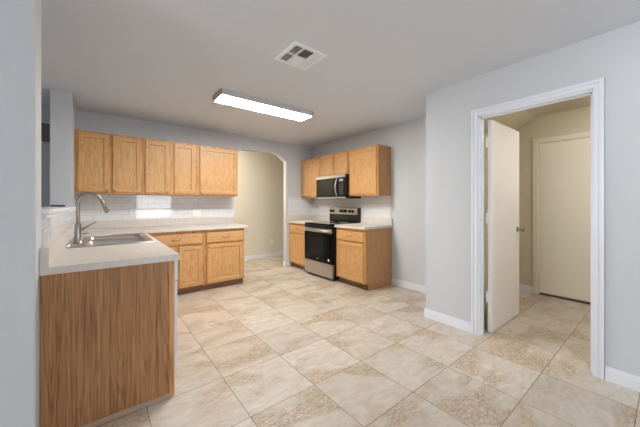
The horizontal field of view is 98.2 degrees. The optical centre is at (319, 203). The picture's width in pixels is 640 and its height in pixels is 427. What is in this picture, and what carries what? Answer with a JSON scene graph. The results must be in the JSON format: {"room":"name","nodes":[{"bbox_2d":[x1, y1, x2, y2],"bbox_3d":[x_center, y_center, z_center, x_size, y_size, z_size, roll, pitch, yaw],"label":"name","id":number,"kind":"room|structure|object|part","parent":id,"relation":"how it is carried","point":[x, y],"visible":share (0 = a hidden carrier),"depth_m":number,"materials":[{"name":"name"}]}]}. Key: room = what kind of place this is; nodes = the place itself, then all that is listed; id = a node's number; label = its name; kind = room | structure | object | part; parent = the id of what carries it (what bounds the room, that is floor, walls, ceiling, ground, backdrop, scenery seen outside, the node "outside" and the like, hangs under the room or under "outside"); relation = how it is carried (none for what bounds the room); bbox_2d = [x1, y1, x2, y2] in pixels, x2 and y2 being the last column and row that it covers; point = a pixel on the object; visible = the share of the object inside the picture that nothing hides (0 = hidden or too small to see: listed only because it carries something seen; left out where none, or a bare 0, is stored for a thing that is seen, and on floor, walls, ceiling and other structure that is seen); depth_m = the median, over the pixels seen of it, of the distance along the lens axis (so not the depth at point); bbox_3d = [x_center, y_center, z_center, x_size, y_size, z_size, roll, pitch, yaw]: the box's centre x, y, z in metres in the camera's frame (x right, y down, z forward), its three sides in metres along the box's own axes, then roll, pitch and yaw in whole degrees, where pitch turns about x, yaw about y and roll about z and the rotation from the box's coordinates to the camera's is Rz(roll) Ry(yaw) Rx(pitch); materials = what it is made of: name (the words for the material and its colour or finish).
{"room":"kitchen","nodes":[
{"label":"kitchen","id":0,"kind":"room"},
{"bbox_2d":[0,0,40,426],"bbox_3d":[-3.124,0.014,0.045,4.355,2.455,0.175,0,0,-38],"label":"wall","id":1,"kind":"structure","parent":0,"point":[20,20],"depth_m":1.29,"materials":[{"name":"grey paint"}]},
{"bbox_2d":[41,89,75,246],"bbox_3d":[-2.365,0.014,2.455,0.175,2.455,2.664,0,0,-38],"label":"wall","id":2,"kind":"structure","parent":0,"point":[62,105],"depth_m":2.99,"materials":[{"name":"grey paint"}]},
{"bbox_2d":[41,206,75,217],"bbox_3d":[-2.362,0.052,2.454,0.238,0.048,2.659,0,0,-38],"label":"trim","id":3,"kind":"structure","parent":2,"relation":"attached to","point":[46,212],"depth_m":1.76,"materials":[{"name":"white paint"}]},
{"bbox_2d":[42,211,75,246],"bbox_3d":[-2.291,0.151,2.509,0.008,0.148,2.653,0,0,-38],"label":"backsplash","id":4,"kind":"structure","parent":2,"relation":"attached to","point":[52,227],"depth_m":1.86,"materials":[{"name":"white tile"}]},
{"bbox_2d":[41,104,312,265],"bbox_3d":[-3.378,0.014,3.425,8.149,2.455,0.115,0,0,-38],"label":"wall","id":5,"kind":"structure","parent":0,"point":[291,155],"depth_m":4.41,"materials":[{"name":"grey paint"}]},
{"bbox_2d":[41,123,49,141],"bbox_3d":[-3.289,-0.854,3.317,0.195,0.190,0.164,0,0,-38],"label":"trim","id":6,"kind":"structure","parent":5,"relation":"attached to","point":[45,128],"depth_m":3.26,"materials":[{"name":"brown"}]},
{"bbox_2d":[75,129,142,194],"bbox_3d":[-2.739,-0.512,3.627,0.688,0.762,0.359,0,0,-38],"label":"upper cabinet","id":7,"kind":"object","parent":5,"relation":"attached to","point":[105,163],"visible":1,"depth_m":3.49,"materials":[{"name":"brown wood"}]},
{"bbox_3d":[-2.781,-0.508,3.413,0.300,0.711,0.019,0,0,-38],"label":"cabinet door","id":8,"kind":"part","parent":7,"relation":"part of","materials":[{"name":"brown wood"}]},
{"bbox_3d":[-2.517,-0.508,3.622,0.307,0.711,0.019,0,0,-38],"label":"cabinet door","id":9,"kind":"part","parent":7,"relation":"part of","materials":[{"name":"brown wood"}]},
{"bbox_2d":[129,209,135,216],"bbox_3d":[-2.643,0.121,3.916,0.075,0.114,0.008,0,0,-38],"label":"wall outlet","id":10,"kind":"object","parent":5,"relation":"attached to","point":[132,212],"visible":1,"depth_m":3.91,"materials":[{"name":"white plastic"}]},
{"bbox_2d":[76,194,230,220],"bbox_3d":[-2.327,0.047,4.177,2.019,0.355,0.008,0,0,-38],"label":"backsplash","id":11,"kind":"structure","parent":5,"relation":"attached to","point":[147,207],"depth_m":4.07,"materials":[{"name":"white tile"}]},
{"bbox_2d":[142,138,196,195],"bbox_3d":[-2.197,-0.512,4.055,0.688,0.762,0.359,0,0,-38],"label":"upper cabinet","id":12,"kind":"object","parent":5,"relation":"attached to","point":[169,167],"visible":1,"depth_m":3.94,"materials":[{"name":"brown wood"}]},
{"bbox_3d":[-2.246,-0.508,3.836,0.290,0.711,0.019,0,0,-38],"label":"cabinet door","id":13,"kind":"part","parent":12,"relation":"part of","materials":[{"name":"brown wood"}]},
{"bbox_3d":[-1.975,-0.508,4.051,0.283,0.711,0.019,0,0,-38],"label":"cabinet door","id":14,"kind":"part","parent":12,"relation":"part of","materials":[{"name":"brown wood"}]},
{"bbox_2d":[193,209,200,215],"bbox_3d":[-1.971,0.141,4.444,0.118,0.114,0.014,0,0,-38],"label":"wall switch","id":15,"kind":"object","parent":5,"relation":"attached to","point":[196,212],"visible":1,"depth_m":4.45,"materials":[{"name":"white plastic"}]},
{"bbox_2d":[195,145,237,195],"bbox_3d":[-1.680,-0.512,4.464,0.627,0.762,0.359,0,0,-38],"label":"upper cabinet","id":16,"kind":"object","parent":5,"relation":"attached to","point":[217,167],"visible":0.98,"depth_m":4.33,"materials":[{"name":"brown wood"}]},
{"bbox_2d":[231,197,233,216],"bbox_3d":[-1.517,0.047,4.817,0.045,0.355,0.009,0,0,-38],"label":"trim","id":17,"kind":"structure","parent":5,"relation":"attached to","point":[232,198],"depth_m":4.81,"materials":[{"name":"white paint"}]},
{"bbox_2d":[288,197,312,214],"bbox_3d":[-0.390,0.047,5.709,0.610,0.355,0.008,0,0,-38],"label":"backsplash","id":18,"kind":"structure","parent":5,"relation":"attached to","point":[296,206],"depth_m":5.70,"materials":[{"name":"white tile"}]},
{"bbox_2d":[234,150,282,255],"bbox_3d":[-1.502,0.014,6.334,4.900,2.455,0.100,0,0,-38],"label":"wall","id":19,"kind":"structure","parent":0,"point":[258,204],"depth_m":6.38,"materials":[{"name":"beige paint"}]},
{"bbox_2d":[244,252,282,259],"bbox_3d":[-1.466,1.199,6.289,4.900,0.085,0.015,0,0,-38],"label":"baseboard","id":20,"kind":"structure","parent":19,"relation":"attached to","point":[276,253],"depth_m":6.39,"materials":[{"name":"white paint"}]},
{"bbox_2d":[41,0,639,146],"bbox_3d":[-0.466,-1.272,1.799,10.900,0.124,11.800,0,0,-38],"label":"ceiling","id":21,"kind":"structure","parent":0,"point":[161,61],"depth_m":2.22,"materials":[{"name":"white paint"}]},
{"bbox_2d":[213,88,312,120],"bbox_3d":[-0.648,-1.181,3.379,1.199,0.065,0.283,0,0,-38],"label":"ceiling light","id":22,"kind":"object","parent":21,"relation":"attached to","point":[224,96],"visible":1,"depth_m":3.27,"materials":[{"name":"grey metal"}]},
{"bbox_2d":[275,41,326,69],"bbox_3d":[-0.160,-1.208,2.283,0.310,0.012,0.310,0,0,-38],"label":"ceiling vent","id":23,"kind":"object","parent":21,"relation":"in","point":[298,55],"visible":1,"depth_m":2.27,"materials":[{"name":"white metal"}]},
{"bbox_2d":[95,255,639,426],"bbox_3d":[-0.466,1.301,1.799,10.900,0.120,11.800,0,0,-38],"label":"floor","id":24,"kind":"structure","parent":0,"point":[282,346],"depth_m":2.16,"materials":[{"name":"tile"}]},
{"bbox_2d":[40,261,173,426],"bbox_3d":[-1.193,0.803,1.615,0.618,0.876,0.033,0,0,-38],"label":"end panel","id":25,"kind":"object","parent":24,"relation":"on","point":[107,334],"visible":0.86,"depth_m":1.57,"materials":[{"name":"brown wood"}]},
{"bbox_3d":[-1.196,1.226,1.596,0.590,0.030,0.008,0,0,-38],"label":"moulding","id":26,"kind":"part","parent":25,"relation":"part of","materials":[{"name":"beige wood"}]},
{"bbox_3d":[-0.963,0.803,1.801,0.028,0.876,0.026,0,0,-38],"label":"corner post","id":27,"kind":"part","parent":25,"relation":"part of","materials":[{"name":"brown wood"}]},
{"bbox_2d":[147,230,203,294],"bbox_3d":[-2.103,0.803,3.942,0.710,0.876,0.653,0,0,-38],"label":"base cabinet","id":28,"kind":"object","parent":24,"relation":"on","point":[189,244],"visible":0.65,"depth_m":3.81,"materials":[{"name":"brown wood"}]},
{"bbox_3d":[-1.923,0.481,3.717,0.655,0.140,0.019,0,0,-38],"label":"drawer","id":29,"kind":"part","parent":28,"relation":"part of","materials":[{"name":"brown wood"}]},
{"bbox_3d":[-1.782,0.859,3.829,0.297,0.555,0.019,0,0,-38],"label":"cabinet door","id":30,"kind":"part","parent":28,"relation":"part of","materials":[{"name":"brown wood"}]},
{"bbox_2d":[174,260,177,390],"bbox_3d":[-1.369,0.807,1.901,0.620,0.861,0.600,0,0,-38],"label":"dishwasher","id":31,"kind":"object","parent":24,"relation":"on","point":[176,261],"visible":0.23,"depth_m":1.84,"materials":[{"name":"grey metal"}]},
{"bbox_3d":[-1.159,0.816,2.067,0.056,0.610,0.600,0,0,-38],"label":"door panel","id":32,"kind":"part","parent":31,"relation":"part of","materials":[{"name":"white ceramic"}]},
{"bbox_3d":[-1.157,0.441,2.068,0.060,0.130,0.600,0,0,-38],"label":"control panel","id":33,"kind":"part","parent":31,"relation":"part of","materials":[{"name":"white ceramic"}]},
{"bbox_2d":[203,228,243,289],"bbox_3d":[-1.586,0.803,4.351,0.604,0.876,0.653,0,0,-38],"label":"base cabinet","id":34,"kind":"object","parent":24,"relation":"on","point":[223,248],"visible":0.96,"depth_m":4.11,"materials":[{"name":"brown wood"}]},
{"bbox_3d":[-1.406,0.859,4.126,0.537,0.555,0.019,0,0,-38],"label":"cabinet door","id":35,"kind":"part","parent":34,"relation":"part of","materials":[{"name":"brown wood"}]},
{"bbox_3d":[-1.406,0.481,4.126,0.537,0.140,0.019,0,0,-38],"label":"drawer","id":36,"kind":"part","parent":34,"relation":"part of","materials":[{"name":"brown wood"}]},
{"bbox_2d":[289,223,305,269],"bbox_3d":[-0.202,0.803,5.457,0.644,0.876,0.632,0,0,-38],"label":"base cabinet","id":37,"kind":"object","parent":24,"relation":"on","point":[296,230],"visible":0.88,"depth_m":5.30,"materials":[{"name":"brown wood"}]},
{"bbox_3d":[-0.423,0.481,5.280,0.019,0.140,0.565,0,0,-38],"label":"drawer","id":38,"kind":"part","parent":37,"relation":"part of","materials":[{"name":"brown wood"}]},
{"bbox_3d":[-0.423,0.859,5.280,0.019,0.555,0.565,0,0,-38],"label":"cabinet door","id":39,"kind":"part","parent":37,"relation":"part of","materials":[{"name":"brown wood"}]},
{"bbox_2d":[288,215,329,223],"bbox_3d":[-0.198,0.295,5.462,0.634,0.140,0.631,0,0,-38],"label":"countertop","id":40,"kind":"structure","parent":37,"relation":"on","point":[301,219],"depth_m":5.56,"materials":[{"name":"beige laminate"}]},
{"bbox_2d":[304,208,360,280],"bbox_3d":[0.194,0.655,4.876,0.712,1.172,0.764,0,0,-38],"label":"range","id":41,"kind":"object","parent":24,"relation":"on","point":[320,236],"visible":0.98,"depth_m":4.71,"materials":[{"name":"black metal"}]},
{"bbox_3d":[-0.065,0.441,4.672,0.053,0.025,0.664,0,0,-38],"label":"oven handle","id":42,"kind":"part","parent":41,"relation":"part of","materials":[{"name":"silver metal"}]},
{"bbox_3d":[-0.045,0.443,4.688,0.002,0.067,0.756,0,0,-38],"label":"door trim","id":43,"kind":"part","parent":41,"relation":"part of","materials":[{"name":"silver metal"}]},
{"bbox_3d":[-0.026,1.088,4.702,0.038,0.217,0.756,0,0,-38],"label":"warming drawer","id":44,"kind":"part","parent":41,"relation":"part of","materials":[{"name":"silver metal"}]},
{"bbox_3d":[-0.028,0.688,4.701,0.042,0.563,0.756,0,0,-38],"label":"oven door","id":45,"kind":"part","parent":41,"relation":"part of","materials":[{"name":"black glass"}]},
{"bbox_2d":[305,221,352,225],"bbox_3d":[0.194,0.336,4.876,0.582,0.020,0.764,0,0,-38],"label":"cooktop","id":46,"kind":"object","parent":41,"relation":"in","point":[320,223],"depth_m":4.87,"materials":[{"name":"black glass"}]},
{"bbox_3d":[0.414,0.130,5.055,0.005,0.113,0.732,0,0,-38],"label":"control panel","id":47,"kind":"part","parent":41,"relation":"part of","materials":[{"name":"silver metal"}]},
{"bbox_2d":[336,227,391,290],"bbox_3d":[0.671,0.803,4.353,0.644,0.876,0.626,0,0,-38],"label":"base cabinet","id":48,"kind":"object","parent":24,"relation":"on","point":[363,257],"visible":1,"depth_m":4.13,"materials":[{"name":"brown wood"}]},
{"bbox_3d":[0.446,0.481,4.180,0.019,0.140,0.550,0,0,-38],"label":"drawer","id":49,"kind":"part","parent":48,"relation":"part of","materials":[{"name":"brown wood"}]},
{"bbox_3d":[0.446,0.859,4.180,0.019,0.555,0.550,0,0,-38],"label":"cabinet door","id":50,"kind":"part","parent":48,"relation":"part of","materials":[{"name":"brown wood"}]},
{"bbox_3d":[0.462,0.758,4.191,0.019,0.786,0.622,0,0,-38],"label":"frame","id":51,"kind":"part","parent":48,"relation":"part of","materials":[{"name":"brown wood"}]},
{"bbox_2d":[334,217,392,229],"bbox_3d":[0.679,0.295,4.352,0.634,0.140,0.650,0,0,-38],"label":"countertop","id":52,"kind":"structure","parent":48,"relation":"on","point":[367,223],"depth_m":4.33,"materials":[{"name":"beige laminate"}]},
{"bbox_3d":[0.890,0.803,4.130,0.577,0.876,0.004,0,0,-38],"label":"panel","id":53,"kind":"part","parent":48,"relation":"part of","materials":[{"name":"brown wood"}]},
{"bbox_3d":[-1.883,0.803,2.527,0.667,0.876,1.000,0,0,-38],"label":"cabinet","id":54,"kind":"object","parent":24,"relation":"on","visible":0},
{"bbox_2d":[39,217,247,275],"bbox_3d":[-1.471,0.295,3.115,2.045,0.140,2.736,0,0,-38],"label":"countertop","id":55,"kind":"structure","parent":54,"relation":"on","point":[54,257],"depth_m":2.00,"materials":[{"name":"beige laminate"}]},
{"bbox_2d":[73,192,109,242],"bbox_3d":[-1.944,0.111,2.364,0.246,0.426,0.068,0,0,-38],"label":"faucet","id":56,"kind":"object","parent":55,"relation":"on","point":[78,230],"visible":1,"depth_m":2.31,"materials":[{"name":"silver metal"}]},
{"bbox_2d":[66,233,154,247],"bbox_3d":[-1.915,0.413,2.558,0.567,0.189,0.876,0,0,-38],"label":"sink","id":57,"kind":"object","parent":55,"relation":"in","point":[114,239],"visible":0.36,"depth_m":2.58,"materials":[{"name":"silver metal"}]},
{"bbox_3d":[-2.020,0.415,2.740,0.421,0.185,0.376,0,0,-38],"label":"bowl","id":58,"kind":"part","parent":57,"relation":"part of","materials":[{"name":"silver metal"}]},
{"bbox_3d":[-1.763,0.415,2.415,0.421,0.185,0.376,0,0,-38],"label":"bowl","id":59,"kind":"part","parent":57,"relation":"part of","materials":[{"name":"silver metal"}]},
{"bbox_2d":[313,117,425,285],"bbox_3d":[0.805,0.014,4.785,0.100,2.455,3.169,0,0,-38],"label":"wall","id":60,"kind":"structure","parent":0,"point":[407,140],"depth_m":4.12,"materials":[{"name":"grey paint"}]},
{"bbox_2d":[301,157,319,197],"bbox_3d":[-0.078,-0.512,5.558,0.324,0.762,0.628,0,0,-38],"label":"upper cabinet","id":61,"kind":"object","parent":60,"relation":"attached to","point":[310,168],"visible":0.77,"depth_m":5.47,"materials":[{"name":"brown wood"}]},
{"bbox_2d":[320,151,348,176],"bbox_3d":[0.345,-0.698,5.000,0.353,0.389,0.768,0,0,-38],"label":"upper cabinet","id":62,"kind":"object","parent":60,"relation":"attached to","point":[337,163],"visible":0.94,"depth_m":4.88,"materials":[{"name":"brown wood"}]},
{"bbox_3d":[0.124,-0.692,5.057,0.019,0.347,0.347,0,0,-38],"label":"cabinet door","id":63,"kind":"part","parent":62,"relation":"part of","materials":[{"name":"brown wood"}]},
{"bbox_2d":[316,174,360,198],"bbox_3d":[0.300,-0.296,4.963,0.451,0.406,0.763,0,0,-38],"label":"microwave","id":64,"kind":"object","parent":62,"relation":"attached to","point":[332,186],"visible":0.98,"depth_m":4.78,"materials":[{"name":"black metal"}]},
{"bbox_3d":[0.124,-0.284,4.933,0.022,0.326,0.590,0,0,-38],"label":"door","id":65,"kind":"part","parent":64,"relation":"part of","materials":[{"name":"black glass"}]},
{"bbox_3d":[0.362,-0.284,4.633,0.022,0.326,0.170,0,0,-38],"label":"control panel","id":66,"kind":"part","parent":64,"relation":"part of","materials":[{"name":"black plastic"}]},
{"bbox_3d":[0.360,-0.692,4.758,0.019,0.347,0.317,0,0,-38],"label":"cabinet door","id":67,"kind":"part","parent":62,"relation":"part of","materials":[{"name":"brown wood"}]},
{"bbox_2d":[313,196,390,218],"bbox_3d":[0.477,0.098,5.112,0.008,0.457,2.018,0,0,-38],"label":"backsplash","id":68,"kind":"structure","parent":60,"relation":"attached to","point":[371,206],"depth_m":4.76,"materials":[{"name":"white tile"}]},
{"bbox_2d":[349,144,390,195],"bbox_3d":[0.776,-0.512,4.455,0.353,0.762,0.614,0,0,-38],"label":"upper cabinet","id":69,"kind":"object","parent":60,"relation":"attached to","point":[369,166],"visible":1,"depth_m":4.29,"materials":[{"name":"brown wood"}]},
{"bbox_3d":[0.669,-0.508,4.368,0.019,0.711,0.567,0,0,-38],"label":"cabinet door","id":70,"kind":"part","parent":69,"relation":"part of","materials":[{"name":"brown wood"}]},
{"bbox_2d":[391,278,425,293],"bbox_3d":[1.426,1.194,3.906,0.015,0.095,1.020,0,0,-38],"label":"baseboard","id":71,"kind":"structure","parent":60,"relation":"attached to","point":[397,282],"depth_m":4.05,"materials":[{"name":"white paint"}]},
{"bbox_2d":[426,91,487,310],"bbox_3d":[1.994,0.014,3.632,2.025,2.455,0.115,0,0,-38],"label":"wall","id":72,"kind":"structure","parent":0,"point":[429,96],"depth_m":3.03,"materials":[{"name":"grey paint"}]},
{"bbox_2d":[424,308,470,332],"bbox_3d":[1.302,1.194,2.863,0.015,0.095,0.493,0,0,-38],"label":"baseboard","id":73,"kind":"structure","parent":72,"relation":"attached to","point":[457,323],"depth_m":2.84,"materials":[{"name":"white paint"}]},
{"bbox_2d":[486,119,524,332],"bbox_3d":[1.919,0.211,2.893,0.790,2.045,0.173,0,0,-38],"label":"door","id":74,"kind":"structure","parent":72,"relation":"in","point":[502,141],"depth_m":2.82,"materials":[{"name":"white paint"},{"name":"brushed metal"}]},
{"bbox_3d":[2.213,0.278,3.054,0.059,0.059,0.069,0,0,-38],"label":"knob","id":75,"kind":"part","parent":74,"relation":"part of","materials":[{"name":"silver metal"}]},
{"bbox_2d":[471,78,604,379],"bbox_3d":[1.772,0.174,2.346,0.115,2.134,0.899,0,0,-38],"label":"door frame","id":76,"kind":"structure","parent":72,"relation":"attached to","point":[595,89],"depth_m":2.08,"materials":[{"name":"white paint"}]},
{"bbox_2d":[605,366,639,391],"bbox_3d":[3.346,1.194,0.279,0.015,0.095,4.288,0,0,-38],"label":"baseboard","id":77,"kind":"structure","parent":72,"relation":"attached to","point":[627,380],"depth_m":1.89,"materials":[{"name":"white paint"}]},
{"bbox_2d":[484,110,534,133],"bbox_3d":[2.152,-1.086,3.432,1.823,0.255,0.395,0,0,-38],"label":"ceiling","id":78,"kind":"structure","parent":0,"point":[516,120],"depth_m":3.68,"materials":[{"name":"beige paint"}]},
{"bbox_2d":[434,21,639,376],"bbox_3d":[3.019,0.014,0.781,0.095,2.455,5.680,0,0,-38],"label":"wall","id":79,"kind":"structure","parent":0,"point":[614,55],"depth_m":2.05,"materials":[{"name":"grey paint"}]},
{"bbox_2d":[516,106,589,285],"bbox_3d":[3.507,0.014,3.270,0.102,2.455,2.380,0,0,-38],"label":"wall","id":80,"kind":"structure","parent":0,"point":[577,120],"depth_m":3.89,"materials":[{"name":"beige paint"}]},
{"bbox_2d":[519,284,532,292],"bbox_3d":[2.851,1.194,4.005,0.015,0.095,0.358,0,0,-38],"label":"baseboard","id":81,"kind":"structure","parent":80,"relation":"attached to","point":[526,288],"depth_m":3.92,"materials":[{"name":"white paint"}]},
{"bbox_2d":[533,131,589,293],"bbox_3d":[3.317,0.173,3.496,0.120,2.136,1.014,0,0,-38],"label":"trim","id":82,"kind":"structure","parent":80,"relation":"attached to","point":[536,142],"depth_m":3.83,"materials":[{"name":"beige paint"}]},
{"bbox_2d":[539,137,589,304],"bbox_3d":[3.288,0.207,3.469,0.119,2.068,0.890,0,0,-38],"label":"door","id":83,"kind":"structure","parent":80,"relation":"in","point":[564,166],"depth_m":3.61,"materials":[{"name":"beige paint"}]}
]}

